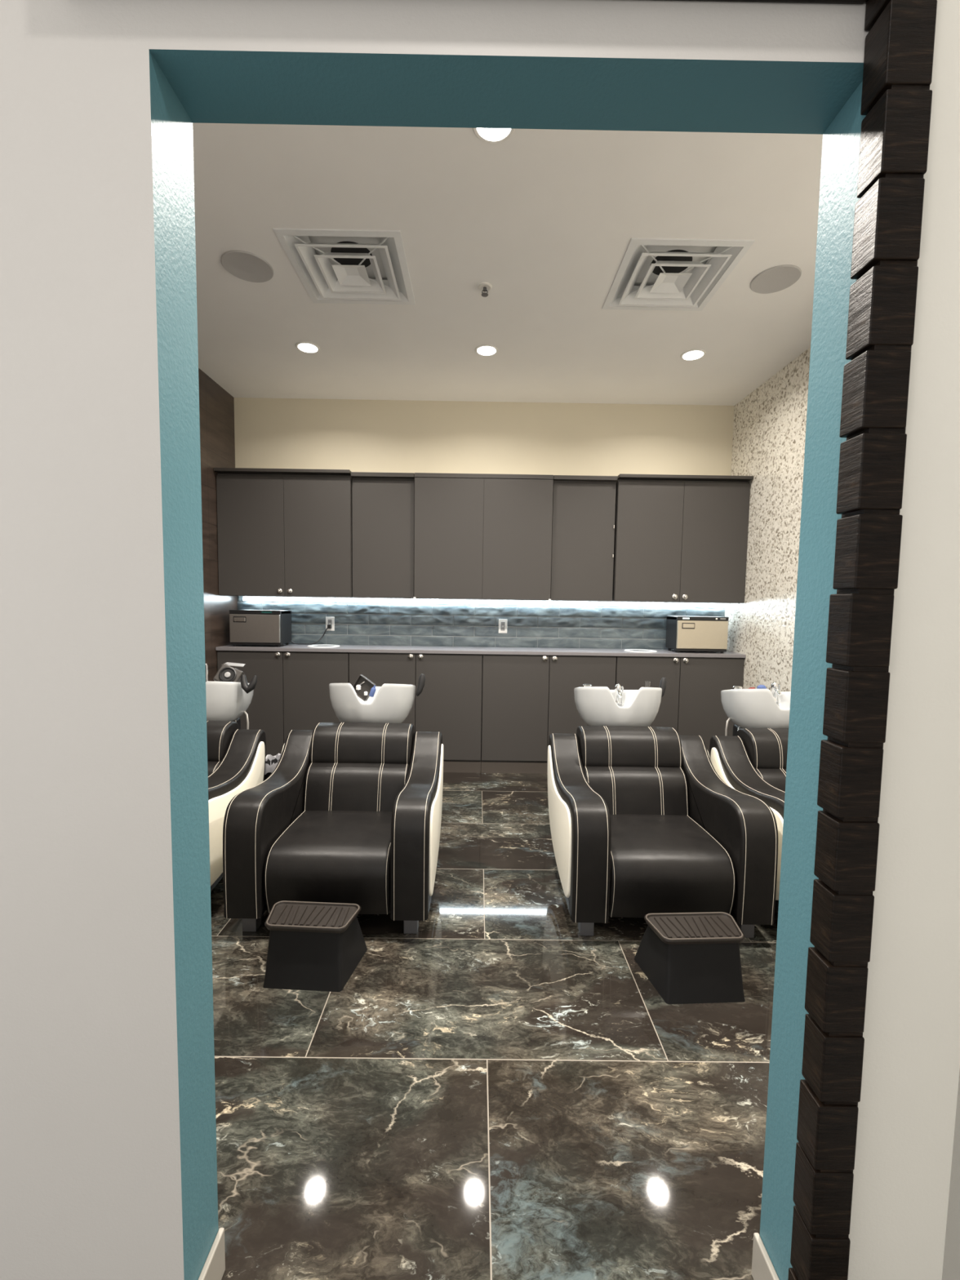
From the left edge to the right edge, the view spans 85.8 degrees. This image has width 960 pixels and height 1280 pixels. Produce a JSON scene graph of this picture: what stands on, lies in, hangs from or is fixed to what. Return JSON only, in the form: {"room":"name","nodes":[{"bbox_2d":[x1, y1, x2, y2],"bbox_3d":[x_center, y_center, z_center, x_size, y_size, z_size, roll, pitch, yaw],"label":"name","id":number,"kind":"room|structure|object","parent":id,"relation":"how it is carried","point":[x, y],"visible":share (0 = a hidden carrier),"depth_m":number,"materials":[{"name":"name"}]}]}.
{"room":"salon","nodes":[
{"label":"salon","id":0,"kind":"room"},
{"bbox_2d":[198,368,237,681],"bbox_3d":[-2.327,-0.419,2.947,0.100,3.352,3.840,1,4,0],"label":"wall","id":1,"kind":"structure","parent":0,"point":[216,405],"depth_m":4.41,"materials":[{"name":"dark brown wood paneling"}]},
{"bbox_2d":[0,0,959,1279],"bbox_3d":[-0.001,-0.245,0.976,6.400,3.352,0.132,1,4,0],"label":"wall","id":2,"kind":"structure","parent":0,"point":[108,1158],"depth_m":0.94,"materials":[{"name":"white paint"}]},
{"bbox_2d":[198,1227,225,1279],"bbox_3d":[-0.576,1.367,1.084,0.013,0.104,0.148,1,4,0],"label":"baseboard","id":3,"kind":"structure","parent":2,"relation":"attached to","point":[214,1268],"depth_m":1.12,"materials":[{"name":"paint"}]},
{"bbox_2d":[751,1232,779,1279],"bbox_3d":[0.618,1.384,1.089,0.013,0.104,0.148,1,4,0],"label":"baseboard","id":4,"kind":"structure","parent":2,"relation":"attached to","point":[762,1268],"depth_m":1.13,"materials":[{"name":"paint"}]},
{"bbox_2d":[683,0,866,4],"bbox_3d":[-0.025,-1.148,0.815,1.325,0.186,0.062,1,4,0],"label":"lintel","id":5,"kind":"object","parent":2,"relation":"attached to","point":[852,2],"visible":1,"depth_m":0.85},
{"bbox_2d":[234,397,734,475],"bbox_3d":[0.018,-0.524,4.921,4.803,3.352,0.100,1,4,0],"label":"wall","id":6,"kind":"structure","parent":0,"point":[354,435],"depth_m":4.78,"materials":[{"name":"beige paint"}]},
{"bbox_2d":[213,467,352,597],"bbox_3d":[-1.695,-0.930,4.630,1.154,1.083,0.404,1,4,0],"label":"upper cabinet","id":7,"kind":"object","parent":6,"relation":"attached to","point":[282,532],"visible":0.96,"depth_m":4.47,"materials":[{"name":"grey laminate"}]},
{"bbox_2d":[242,595,334,601],"bbox_3d":[-1.794,-0.384,4.844,0.853,0.040,0.022,1,4,0],"label":"led light bar","id":8,"kind":"object","parent":7,"relation":"attached to","point":[245,597],"visible":1,"depth_m":4.83,"materials":[{"name":"white plastic"}]},
{"bbox_2d":[325,616,334,631],"bbox_3d":[-1.415,-0.153,4.877,0.082,0.132,0.010,1,4,0],"label":"wall outlet","id":9,"kind":"object","parent":6,"relation":"attached to","point":[329,620],"visible":1,"depth_m":4.88,"materials":[{"name":"white plastic"}]},
{"bbox_2d":[328,619,332,628],"bbox_3d":[-1.415,-0.153,4.875,0.038,0.084,0.003,1,4,0],"label":"socket","id":10,"kind":"object","parent":9,"relation":"attached to","point":[330,621],"depth_m":4.87,"materials":[{"name":"white plastic"}]},
{"bbox_2d":[351,471,417,599],"bbox_3d":[-0.844,-0.913,4.649,0.542,1.071,0.376,1,4,0],"label":"upper cabinet","id":11,"kind":"object","parent":6,"relation":"attached to","point":[383,504],"visible":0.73,"depth_m":4.50,"materials":[{"name":"grey laminate"}]},
{"bbox_2d":[237,595,724,649],"bbox_3d":[0.013,-0.168,4.887,4.603,0.475,0.019,1,4,0],"label":"backsplash","id":12,"kind":"structure","parent":6,"relation":"attached to","point":[375,624],"depth_m":4.89,"materials":[{"name":"blue tile"}]},
{"bbox_2d":[413,472,553,601],"bbox_3d":[0.026,-0.895,4.647,1.198,1.081,0.386,1,4,0],"label":"upper cabinet","id":13,"kind":"object","parent":6,"relation":"attached to","point":[478,536],"visible":1,"depth_m":4.46,"materials":[{"name":"grey laminate"}]},
{"bbox_2d":[335,597,724,607],"bbox_3d":[0.476,-0.352,4.854,3.653,0.040,0.022,1,4,0],"label":"led light bar","id":14,"kind":"object","parent":13,"relation":"attached to","point":[338,599],"visible":0.99,"depth_m":4.84,"materials":[{"name":"white plastic"}]},
{"bbox_2d":[498,619,506,633],"bbox_3d":[0.216,-0.130,4.884,0.082,0.132,0.010,1,4,0],"label":"wall outlet","id":15,"kind":"object","parent":6,"relation":"attached to","point":[502,623],"visible":1,"depth_m":4.88,"materials":[{"name":"white plastic"}]},
{"bbox_2d":[501,622,505,631],"bbox_3d":[0.216,-0.130,4.882,0.038,0.084,0.003,1,4,0],"label":"socket","id":16,"kind":"object","parent":15,"relation":"attached to","point":[503,624],"depth_m":4.88,"materials":[{"name":"white plastic"}]},
{"bbox_2d":[550,475,617,601],"bbox_3d":[0.899,-0.888,4.656,0.548,1.071,0.376,1,4,0],"label":"upper cabinet","id":17,"kind":"object","parent":6,"relation":"attached to","point":[584,507],"visible":0.82,"depth_m":4.50,"materials":[{"name":"grey laminate"}]},
{"bbox_2d":[612,474,753,603],"bbox_3d":[1.754,-0.881,4.645,1.141,1.083,0.404,1,4,0],"label":"upper cabinet","id":18,"kind":"object","parent":6,"relation":"attached to","point":[678,538],"visible":0.98,"depth_m":4.49,"materials":[{"name":"grey laminate"}]},
{"bbox_2d":[210,772,777,1279],"bbox_3d":[-0.026,1.441,1.303,6.400,0.060,7.596,1,4,0],"label":"floor","id":19,"kind":"structure","parent":0,"point":[496,1089],"depth_m":1.57,"materials":[{"name":"stone"}]},
{"bbox_2d":[204,663,266,891],"bbox_3d":[-1.724,0.728,2.883,0.920,1.091,1.311,1,4,0],"label":"chair","id":20,"kind":"object","parent":19,"relation":"on","point":[236,756],"visible":0.27,"depth_m":2.90,"materials":[{"name":"black leather"}]},
{"bbox_2d":[213,662,245,682],"bbox_3d":[-1.558,0.228,3.228,0.177,0.168,0.142,1,4,0],"label":"faucet","id":21,"kind":"object","parent":20,"relation":"in","point":[226,673],"visible":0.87,"depth_m":3.19,"materials":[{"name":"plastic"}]},
{"bbox_2d":[218,666,235,681],"bbox_3d":[-1.553,0.213,3.183,0.098,0.091,0.054,1,4,0],"label":"knob","id":22,"kind":"object","parent":21,"relation":"on","point":[225,673],"depth_m":3.18,"materials":[{"name":"black plastic"}]},
{"bbox_2d":[204,663,253,729],"bbox_3d":[-1.723,0.491,3.297,0.524,0.676,0.450,1,4,0],"label":"basin","id":23,"kind":"object","parent":20,"relation":"in","point":[225,700],"depth_m":3.11,"materials":[{"name":"white ceramic"}]},
{"bbox_2d":[240,674,257,693],"bbox_3d":[-1.406,0.267,3.131,0.102,0.114,0.061,2,4,21],"label":"neck rest","id":24,"kind":"object","parent":20,"relation":"attached to","point":[247,688],"visible":1,"depth_m":3.12,"materials":[{"name":"black rubber"}]},
{"bbox_2d":[263,753,280,781],"bbox_3d":[-1.505,1.038,3.798,0.263,0.350,0.262,1,4,0],"label":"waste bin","id":25,"kind":"object","parent":19,"relation":"on","point":[271,762],"visible":0.18,"depth_m":3.85,"materials":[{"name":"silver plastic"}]},
{"bbox_2d":[217,650,349,755],"bbox_3d":[-1.724,0.615,4.711,1.142,1.058,0.427,1,4,0],"label":"base cabinet","id":26,"kind":"object","parent":19,"relation":"on","point":[291,689],"visible":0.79,"depth_m":4.52,"materials":[{"name":"laminate"}]},
{"bbox_2d":[262,900,367,991],"bbox_3d":[-0.681,1.225,2.118,0.380,0.237,0.260,1,4,3],"label":"footstool","id":27,"kind":"object","parent":19,"relation":"on","point":[313,946],"visible":1,"depth_m":2.02,"materials":[{"name":"grey plastic"}]},
{"bbox_2d":[222,683,443,933],"bbox_3d":[-0.675,0.780,2.890,0.920,1.017,1.311,1,4,0],"label":"chair","id":28,"kind":"object","parent":19,"relation":"on","point":[349,810],"depth_m":2.42,"materials":[{"name":"black leather"}]},
{"bbox_2d":[352,674,376,701],"bbox_3d":[-0.731,0.299,3.237,0.165,0.166,0.051,2,4,16],"label":"tray","id":29,"kind":"object","parent":28,"relation":"on","point":[366,684],"visible":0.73,"depth_m":3.24,"materials":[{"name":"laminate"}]},
{"bbox_2d":[368,685,375,697],"bbox_3d":[-0.657,0.313,3.161,0.043,0.071,0.030,2,4,20],"label":"pump bottle","id":30,"kind":"object","parent":28,"relation":"in","point":[372,691],"visible":1,"depth_m":3.15,"materials":[{"name":"blue plastic"}]},
{"bbox_2d":[328,683,415,723],"bbox_3d":[-0.671,0.383,3.293,0.524,0.282,0.450,1,4,0],"label":"basin","id":31,"kind":"object","parent":28,"relation":"in","point":[390,703],"depth_m":3.09,"materials":[{"name":"white ceramic"}]},
{"bbox_2d":[415,673,425,696],"bbox_3d":[-0.374,0.285,3.273,0.045,0.141,0.054,4,5,38],"label":"neck rest","id":32,"kind":"object","parent":28,"relation":"attached to","point":[422,678],"visible":1,"depth_m":3.26,"materials":[{"name":"black rubber"}]},
{"bbox_2d":[349,652,482,773],"bbox_3d":[-0.568,0.632,4.716,1.164,1.058,0.427,1,4,0],"label":"base cabinet","id":33,"kind":"object","parent":19,"relation":"on","point":[449,703],"visible":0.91,"depth_m":4.52,"materials":[{"name":"laminate"}]},
{"bbox_2d":[480,654,616,773],"bbox_3d":[0.600,0.648,4.721,1.166,1.058,0.427,1,4,0],"label":"base cabinet","id":34,"kind":"object","parent":19,"relation":"on","point":[526,700],"visible":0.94,"depth_m":4.53,"materials":[{"name":"laminate"}]},
{"bbox_2d":[547,684,777,937],"bbox_3d":[0.857,0.802,2.896,0.920,1.017,1.311,1,4,0],"label":"chair","id":35,"kind":"object","parent":19,"relation":"on","point":[642,820],"visible":0.99,"depth_m":2.43,"materials":[{"name":"black leather"}]},
{"bbox_2d":[573,684,662,726],"bbox_3d":[0.861,0.405,3.300,0.524,0.282,0.450,1,4,0],"label":"basin","id":36,"kind":"object","parent":35,"relation":"in","point":[596,705],"depth_m":3.10,"materials":[{"name":"white ceramic"}]},
{"bbox_2d":[644,680,650,687],"bbox_3d":[1.107,0.300,3.418,0.038,0.055,0.038,1,4,0],"label":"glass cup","id":37,"kind":"object","parent":35,"relation":"attached to","point":[647,683],"visible":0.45,"depth_m":3.40,"materials":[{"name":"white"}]},
{"bbox_2d":[658,677,666,697],"bbox_3d":[1.158,0.307,3.280,0.045,0.141,0.054,4,5,38],"label":"neck rest","id":38,"kind":"object","parent":35,"relation":"attached to","point":[663,683],"visible":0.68,"depth_m":3.27,"materials":[{"name":"black rubber"}]},
{"bbox_2d":[615,656,744,754],"bbox_3d":[1.743,0.664,4.726,1.115,1.058,0.427,1,4,0],"label":"base cabinet","id":39,"kind":"object","parent":19,"relation":"on","point":[691,704],"visible":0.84,"depth_m":4.53,"materials":[{"name":"laminate"}]},
{"bbox_2d":[215,644,746,657],"bbox_3d":[0.011,0.094,4.690,4.599,0.030,0.420,1,4,0],"label":"countertop","id":40,"kind":"structure","parent":39,"relation":"on","point":[291,647],"depth_m":4.49,"materials":[{"name":"grey stone"}]},
{"bbox_2d":[229,609,331,646],"bbox_3d":[-1.801,-0.109,4.703,0.806,0.322,0.343,1,4,0],"label":"towel warmer","id":41,"kind":"object","parent":40,"relation":"on","point":[246,627],"visible":1,"depth_m":4.54,"materials":[{"name":"grey metal"}]},
{"bbox_2d":[306,644,339,647],"bbox_3d":[-1.421,0.055,4.696,0.284,0.007,0.284,1,4,0],"label":"ring","id":42,"kind":"object","parent":40,"relation":"on","point":[320,645],"visible":1,"depth_m":4.69,"materials":[{"name":"white plastic"}]},
{"bbox_2d":[624,648,657,652],"bbox_3d":[1.454,0.097,4.683,0.284,0.007,0.284,1,4,0],"label":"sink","id":43,"kind":"object","parent":40,"relation":"on","point":[625,650],"visible":1,"depth_m":4.67,"materials":[{"name":"white ceramic"}]},
{"bbox_2d":[665,615,728,653],"bbox_3d":[1.959,-0.053,4.681,0.451,0.322,0.287,1,4,0],"label":"towel warmer","id":44,"kind":"object","parent":40,"relation":"on","point":[683,633],"visible":1,"depth_m":4.55,"materials":[{"name":"beige metal"}]},
{"bbox_2d":[634,911,745,1004],"bbox_3d":[0.854,1.250,2.081,0.380,0.237,0.260,1,4,-3],"label":"footstool","id":45,"kind":"object","parent":19,"relation":"on","point":[687,957],"visible":1,"depth_m":1.98,"materials":[{"name":"grey plastic"}]},
{"bbox_2d":[709,681,791,911],"bbox_3d":[1.819,0.815,2.900,0.920,1.017,1.311,1,4,0],"label":"chair","id":46,"kind":"object","parent":19,"relation":"on","point":[753,761],"visible":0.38,"depth_m":2.95,"materials":[{"name":"black leather"}]},
{"bbox_2d":[720,681,791,735],"bbox_3d":[1.820,0.578,3.315,0.524,0.602,0.450,1,4,0],"label":"basin","id":47,"kind":"object","parent":46,"relation":"in","point":[745,708],"depth_m":3.13,"materials":[{"name":"white ceramic"}]},
{"bbox_2d":[756,684,766,688],"bbox_3d":[1.860,0.320,3.412,0.064,0.045,0.042,1,4,0],"label":"washcloth","id":48,"kind":"object","parent":46,"relation":"on","point":[760,686],"visible":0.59,"depth_m":3.40,"materials":[{"name":"blue fabric"}]},
{"bbox_2d":[787,0,937,1279],"bbox_3d":[0.658,0.156,0.910,0.077,2.576,0.059,1,4,0],"label":"pilaster","id":49,"kind":"object","parent":19,"relation":"on","point":[896,99],"visible":1,"depth_m":0.88,"materials":[{"name":"brown wood"}]},
{"bbox_2d":[192,122,822,405],"bbox_3d":[0.024,-1.982,1.061,6.400,0.100,7.596,1,4,0],"label":"ceiling","id":50,"kind":"structure","parent":0,"point":[549,219],"depth_m":2.76,"materials":[{"name":"paint"}]},
{"bbox_2d":[221,249,273,282],"bbox_3d":[-1.293,-2.075,2.877,0.268,0.009,0.268,1,4,0],"label":"ceiling speaker","id":51,"kind":"object","parent":50,"relation":"attached to","point":[242,264],"visible":1,"depth_m":2.86},
{"bbox_2d":[295,341,319,353],"bbox_3d":[-1.261,-2.139,3.784,0.170,0.007,0.170,1,4,0],"label":"recessed light","id":52,"kind":"object","parent":50,"relation":"in","point":[303,346],"visible":1,"depth_m":3.77,"materials":[{"name":"white plastic"}]},
{"bbox_2d":[272,228,415,304],"bbox_3d":[-0.716,-2.104,2.893,0.634,0.126,0.634,1,4,0],"label":"ceiling vent","id":53,"kind":"object","parent":50,"relation":"in","point":[333,266],"visible":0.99,"depth_m":2.87,"materials":[{"name":"metal"}]},
{"bbox_2d":[477,282,492,297],"bbox_3d":[0.028,-2.046,3.029,0.084,0.049,0.084,1,4,0],"label":"sprinkler","id":54,"kind":"object","parent":50,"relation":"attached to","point":[483,286],"visible":1,"depth_m":3.02,"materials":[{"name":"silver metal"}]},
{"bbox_2d":[475,344,497,356],"bbox_3d":[0.048,-2.121,3.788,0.170,0.007,0.170,1,4,0],"label":"recessed light","id":55,"kind":"object","parent":50,"relation":"in","point":[486,350],"visible":1,"depth_m":3.78,"materials":[{"name":"white plastic"}]},
{"bbox_2d":[472,128,515,143],"bbox_3d":[0.054,-1.994,1.999,0.170,0.007,0.170,1,4,0],"label":"recessed light","id":56,"kind":"object","parent":50,"relation":"in","point":[490,135],"visible":0.39,"depth_m":2.04,"materials":[{"name":"white plastic"}]},
{"bbox_2d":[602,237,755,311],"bbox_3d":[1.077,-2.080,2.920,0.624,0.126,0.624,1,4,0],"label":"ceiling vent","id":57,"kind":"object","parent":50,"relation":"in","point":[682,274],"visible":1,"depth_m":2.90,"materials":[{"name":"metal"}]},
{"bbox_2d":[680,348,706,360],"bbox_3d":[1.571,-2.100,3.811,0.176,0.007,0.176,1,4,0],"label":"recessed light","id":58,"kind":"object","parent":50,"relation":"in","point":[696,353],"visible":1,"depth_m":3.80,"materials":[{"name":"white plastic"}]},
{"bbox_2d":[750,264,801,293],"bbox_3d":[1.669,-2.035,2.921,0.252,0.009,0.252,1,4,0],"label":"ceiling speaker","id":59,"kind":"object","parent":50,"relation":"attached to","point":[776,278],"visible":1,"depth_m":2.91},
{"bbox_2d":[724,346,810,691],"bbox_3d":[2.376,-0.352,2.966,0.100,3.352,3.840,1,4,0],"label":"wall","id":60,"kind":"structure","parent":0,"point":[770,422],"depth_m":4.13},
{"bbox_2d":[942,1070,959,1279],"bbox_3d":[0.998,-0.102,-0.844,0.120,3.352,3.525,1,4,0],"label":"wall","id":61,"kind":"structure","parent":0,"point":[951,1264],"depth_m":0.99,"materials":[{"name":"grey paint"}]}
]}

